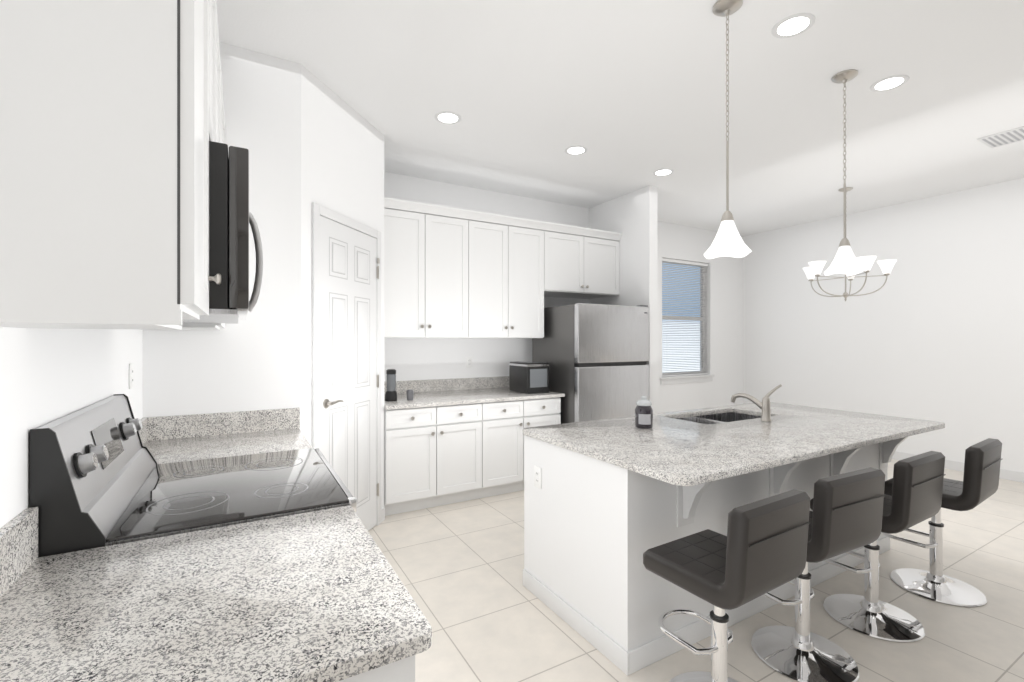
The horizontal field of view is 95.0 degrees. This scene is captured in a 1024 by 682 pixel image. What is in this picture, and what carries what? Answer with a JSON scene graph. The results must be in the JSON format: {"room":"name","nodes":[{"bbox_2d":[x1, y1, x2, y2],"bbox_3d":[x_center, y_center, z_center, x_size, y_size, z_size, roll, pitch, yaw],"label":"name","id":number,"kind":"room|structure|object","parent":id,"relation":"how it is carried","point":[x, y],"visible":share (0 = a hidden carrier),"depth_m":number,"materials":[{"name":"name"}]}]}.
{"room":"kitchen","nodes":[
{"label":"kitchen","id":0,"kind":"room"},
{"bbox_2d":[0,327,142,527],"bbox_3d":[0.056,-0.110,-1.076,0.100,3.080,11.280,0,0,-30],"label":"wall","id":1,"kind":"structure","parent":0,"point":[47,376],"depth_m":1.23,"materials":[{"name":"white paint"}]},
{"bbox_2d":[0,0,215,327],"bbox_3d":[-0.888,-0.634,1.024,0.362,1.152,0.544,0,0,-30],"label":"upper cabinet","id":2,"kind":"object","parent":1,"relation":"attached to","point":[112,119],"depth_m":0.82,"materials":[{"name":"white wood"}]},
{"bbox_2d":[129,363,133,388],"bbox_3d":[-1.747,0.160,2.155,0.008,0.116,0.072,0,0,-30],"label":"electrical outlet","id":3,"kind":"object","parent":1,"relation":"attached to","point":[131,375],"visible":1,"depth_m":2.14,"materials":[{"name":"white plastic"}]},
{"bbox_2d":[104,114,224,329],"bbox_3d":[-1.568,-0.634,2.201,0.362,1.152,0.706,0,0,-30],"label":"upper cabinet","id":4,"kind":"object","parent":1,"relation":"attached to","point":[218,276],"depth_m":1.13,"materials":[{"name":"white wood"}]},
{"bbox_2d":[216,4,223,142],"bbox_3d":[-1.208,-0.887,1.578,0.362,0.645,0.856,0,0,-30],"label":"upper cabinet","id":5,"kind":"object","parent":1,"relation":"attached to","point":[219,88],"depth_m":1.98,"materials":[{"name":"white wood"}]},
{"bbox_2d":[182,141,262,323],"bbox_3d":[-1.141,-0.316,1.616,0.517,0.479,0.854,0,0,-30],"label":"microwave","id":6,"kind":"object","parent":5,"relation":"attached to","point":[231,217],"visible":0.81,"depth_m":1.33,"materials":[{"name":"black plastic"}]},
{"bbox_2d":[0,407,431,681],"bbox_3d":[-1.020,0.912,1.628,0.739,1.035,2.259,0,0,-30],"label":"countertop","id":7,"kind":"structure","parent":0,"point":[324,595],"depth_m":0.94,"materials":[{"name":"white stone"}]},
{"bbox_2d":[143,42,383,530],"bbox_3d":[-1.667,-0.110,3.443,1.435,3.080,1.530,0,0,-30],"label":"wall","id":8,"kind":"structure","parent":0,"point":[303,135],"depth_m":2.73,"materials":[{"name":"white paint"}]},
{"bbox_2d":[312,202,380,529],"bbox_3d":[-1.129,0.287,3.288,0.576,2.286,0.608,0,0,-30],"label":"pantry door","id":9,"kind":"structure","parent":8,"relation":"in","point":[346,349],"depth_m":3.26,"materials":[{"name":"white wood"}]},
{"bbox_2d":[384,172,742,412],"bbox_3d":[0.446,-0.110,5.638,7.290,3.080,0.160,0,0,-30],"label":"wall","id":10,"kind":"structure","parent":0,"point":[407,359],"depth_m":5.64,"materials":[{"name":"white paint"}]},
{"bbox_2d":[384,376,508,391],"bbox_3d":[-0.664,0.454,4.891,1.748,0.120,0.020,0,0,-30],"label":"backsplash","id":11,"kind":"structure","parent":10,"relation":"attached to","point":[481,382],"depth_m":4.88,"materials":[{"name":"grey stone"}]},
{"bbox_2d":[466,357,471,367],"bbox_3d":[-0.457,0.226,5.019,0.072,0.116,0.008,0,0,-30],"label":"electrical outlet","id":12,"kind":"object","parent":10,"relation":"attached to","point":[468,362],"visible":1,"depth_m":5.01,"materials":[{"name":"white plastic"}]},
{"bbox_2d":[384,197,621,337],"bbox_3d":[-0.086,-0.626,4.896,2.748,1.193,0.590,0,0,-30],"label":"upper cabinet","id":13,"kind":"object","parent":10,"relation":"attached to","point":[451,272],"visible":0.96,"depth_m":4.49,"materials":[{"name":"white wood"}]},
{"bbox_2d":[660,263,714,384],"bbox_3d":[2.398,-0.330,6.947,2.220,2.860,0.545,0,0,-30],"label":"window","id":14,"kind":"structure","parent":10,"relation":"in","point":[685,379],"depth_m":6.86,"materials":[{"name":"white"}]},
{"bbox_2d":[662,258,707,376],"bbox_3d":[2.490,-0.329,6.787,1.000,1.653,0.045,0,0,-30],"label":"window blinds","id":15,"kind":"object","parent":14,"relation":"attached to","point":[686,263],"visible":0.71,"depth_m":6.78,"materials":[{"name":"white plastic"}]},
{"bbox_2d":[216,0,1023,235],"bbox_3d":[3.256,-1.675,0.771,7.490,0.050,11.280,0,0,-30],"label":"ceiling","id":16,"kind":"structure","parent":0,"point":[630,95],"depth_m":3.13,"materials":[{"name":"white paint"}]},
{"bbox_2d":[434,111,461,123],"bbox_3d":[-0.472,-1.647,3.468,0.200,0.006,0.200,0,0,-30],"label":"recessed light","id":17,"kind":"object","parent":16,"relation":"in","point":[446,117],"visible":1,"depth_m":3.46,"materials":[{"name":"white"}]},
{"bbox_2d":[564,146,587,154],"bbox_3d":[0.554,-1.647,4.061,0.200,0.006,0.200,0,0,-30],"label":"recessed light","id":18,"kind":"object","parent":16,"relation":"in","point":[574,150],"visible":1,"depth_m":4.05,"materials":[{"name":"white"}]},
{"bbox_2d":[653,169,673,175],"bbox_3d":[1.478,-1.647,4.589,0.200,0.006,0.200,0,0,-30],"label":"recessed light","id":19,"kind":"object","parent":16,"relation":"in","point":[662,172],"visible":1,"depth_m":4.58,"materials":[{"name":"white"}]},
{"bbox_2d":[704,0,751,258],"bbox_3d":[1.059,-1.034,2.306,0.216,1.230,0.216,0,0,-30],"label":"pendant light","id":20,"kind":"object","parent":16,"relation":"hanging from","point":[728,241],"visible":1,"depth_m":2.29,"materials":[{"name":"white glass"}]},
{"bbox_2d":[771,13,815,37],"bbox_3d":[1.472,-1.647,2.457,0.200,0.006,0.200,0,0,-30],"label":"recessed light","id":21,"kind":"object","parent":16,"relation":"in","point":[793,25],"visible":1,"depth_m":2.45,"materials":[{"name":"white"}]},
{"bbox_2d":[824,69,865,275],"bbox_3d":[2.068,-1.034,2.918,0.216,1.230,0.216,0,0,-30],"label":"pendant light","id":22,"kind":"object","parent":16,"relation":"hanging from","point":[845,260],"visible":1,"depth_m":2.90,"materials":[{"name":"white glass"}]},
{"bbox_2d":[803,187,896,300],"bbox_3d":[3.604,-1.040,5.121,0.853,1.220,0.822,0,0,-30],"label":"chandelier","id":23,"kind":"object","parent":16,"relation":"hanging from","point":[813,270],"visible":0.85,"depth_m":4.97,"materials":[{"name":"white glass"}]},
{"bbox_2d":[870,75,909,91],"bbox_3d":[2.415,-1.647,3.005,0.200,0.006,0.200,0,0,-30],"label":"recessed light","id":24,"kind":"object","parent":16,"relation":"in","point":[889,83],"visible":1,"depth_m":3.00,"materials":[{"name":"white"}]},
{"bbox_2d":[977,126,1023,147],"bbox_3d":[4.026,-1.645,3.768,0.340,0.009,0.340,0,0,-30],"label":"ceiling vent","id":25,"kind":"object","parent":16,"relation":"in","point":[1004,138],"visible":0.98,"depth_m":3.80,"materials":[{"name":"white metal"}]},
{"bbox_2d":[589,185,657,413],"bbox_3d":[1.260,-0.110,5.438,0.120,3.080,1.000,0,0,-30],"label":"wall","id":26,"kind":"structure","parent":0,"point":[632,217],"depth_m":5.11,"materials":[{"name":"white paint"}]},
{"bbox_2d":[368,459,1023,681],"bbox_3d":[3.131,1.455,0.988,7.490,0.050,11.780,0,0,-30],"label":"floor","id":27,"kind":"structure","parent":0,"point":[458,567],"depth_m":2.48,"materials":[{"name":"tile"}]},
{"bbox_2d":[30,394,356,557],"bbox_3d":[-1.018,0.821,1.687,0.796,1.219,0.854,0,0,-30],"label":"range","id":28,"kind":"object","parent":27,"relation":"on","point":[100,476],"visible":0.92,"depth_m":1.43,"materials":[{"name":"silver metal"}]},
{"bbox_2d":[384,404,491,515],"bbox_3d":[-0.817,0.988,4.337,0.921,0.886,0.828,0,0,-30],"label":"base cabinet","id":29,"kind":"object","parent":27,"relation":"on","point":[450,441],"depth_m":3.98,"materials":[{"name":"white wood"}]},
{"bbox_2d":[384,388,563,411],"bbox_3d":[-0.455,0.529,4.528,1.748,0.030,0.858,0,0,-30],"label":"countertop","id":30,"kind":"structure","parent":29,"relation":"on","point":[458,395],"depth_m":4.36,"materials":[{"name":"grey stone"}]},
{"bbox_2d":[385,369,396,400],"bbox_3d":[-1.040,0.379,4.041,0.104,0.270,0.104,0,0,-30],"label":"bottle","id":31,"kind":"object","parent":30,"relation":"on","point":[391,394],"visible":1,"depth_m":4.01,"materials":[{"name":"black plastic"}]},
{"bbox_2d":[406,389,413,400],"bbox_3d":[-0.885,0.468,4.073,0.062,0.092,0.062,0,0,-30],"label":"tumbler","id":32,"kind":"object","parent":30,"relation":"on","point":[409,393],"visible":1,"depth_m":4.05,"materials":[{"name":"grey plastic"}]},
{"bbox_2d":[509,361,549,393],"bbox_3d":[0.171,0.362,4.763,0.262,0.303,0.363,0,0,-30],"label":"toaster oven","id":33,"kind":"object","parent":30,"relation":"on","point":[529,377],"visible":1,"depth_m":4.63,"materials":[{"name":"black plastic"}]},
{"bbox_2d":[492,396,563,495],"bbox_3d":[-0.126,0.988,4.736,0.923,0.886,0.828,0,0,-30],"label":"base cabinet","id":34,"kind":"object","parent":27,"relation":"on","point":[509,417],"depth_m":4.35,"materials":[{"name":"white wood"}]},
{"bbox_2d":[532,303,648,423],"bbox_3d":[0.830,0.528,5.028,0.935,1.804,0.821,0,0,-30],"label":"fridge","id":35,"kind":"object","parent":27,"relation":"on","point":[595,357],"visible":0.54,"depth_m":4.65,"materials":[{"name":"silver metal"}]},
{"bbox_2d":[523,432,924,675],"bbox_3d":[1.373,0.987,2.903,2.424,0.885,1.145,0,0,-30],"label":"kitchen island","id":36,"kind":"object","parent":27,"relation":"on","point":[608,503],"depth_m":2.26,"materials":[{"name":"white paint"}]},
{"bbox_2d":[523,404,944,487],"bbox_3d":[1.398,0.530,2.868,2.450,0.030,1.190,0,0,-30],"label":"island countertop","id":37,"kind":"structure","parent":36,"relation":"on","point":[687,453],"depth_m":2.50,"materials":[{"name":"grey stone"}]},
{"bbox_2d":[635,396,652,428],"bbox_3d":[0.786,0.420,2.797,0.105,0.188,0.106,0,0,-30],"label":"candle jar","id":38,"kind":"object","parent":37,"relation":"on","point":[643,414],"visible":1,"depth_m":2.76,"materials":[{"name":"grey glass"}]},
{"bbox_2d":[679,412,758,423],"bbox_3d":[1.449,0.633,3.250,0.780,0.201,0.400,0,0,-30],"label":"sink","id":39,"kind":"object","parent":37,"relation":"in","point":[707,417],"depth_m":3.49,"materials":[{"name":"silver metal"}]},
{"bbox_2d":[731,384,781,419],"bbox_3d":[1.604,0.394,3.098,0.078,0.241,0.323,0,0,-30],"label":"faucet","id":40,"kind":"object","parent":37,"relation":"on","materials":[{"name":"silver metal"}]},
{"bbox_2d":[643,489,809,681],"bbox_3d":[0.798,0.993,1.818,0.434,0.875,0.500,0,0,-30],"label":"bar stool","id":41,"kind":"object","parent":27,"relation":"on","point":[759,549],"visible":1,"depth_m":1.67,"materials":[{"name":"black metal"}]},
{"bbox_2d":[751,467,884,681],"bbox_3d":[1.319,0.993,2.146,0.420,0.875,0.494,0,0,-27],"label":"bar stool","id":42,"kind":"object","parent":27,"relation":"on","point":[845,514],"visible":0.67,"depth_m":1.99,"materials":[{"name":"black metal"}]},
{"bbox_2d":[810,451,945,641],"bbox_3d":[1.860,0.993,2.439,0.427,0.875,0.497,0,0,-30],"label":"bar stool","id":43,"kind":"object","parent":27,"relation":"on","point":[915,498],"visible":0.79,"depth_m":2.30,"materials":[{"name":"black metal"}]},
{"bbox_2d":[882,438,1001,606],"bbox_3d":[2.461,0.993,2.736,0.420,0.875,0.494,0,0,-34],"label":"bar stool","id":44,"kind":"object","parent":27,"relation":"on","point":[977,485],"visible":0.71,"depth_m":2.62,"materials":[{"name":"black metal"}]},
{"bbox_2d":[743,178,1023,472],"bbox_3d":[6.456,-0.110,2.619,0.100,3.080,11.280,0,0,-30],"label":"wall","id":45,"kind":"structure","parent":0,"point":[932,329],"depth_m":5.54,"materials":[{"name":"white paint"}]},
{"bbox_2d":[892,451,1023,482],"bbox_3d":[6.407,1.380,2.591,0.012,0.100,11.080,0,0,-30],"label":"baseboard","id":46,"kind":"structure","parent":45,"relation":"attached to","point":[1004,473],"depth_m":5.15,"materials":[{"name":"white wood"}]}
]}

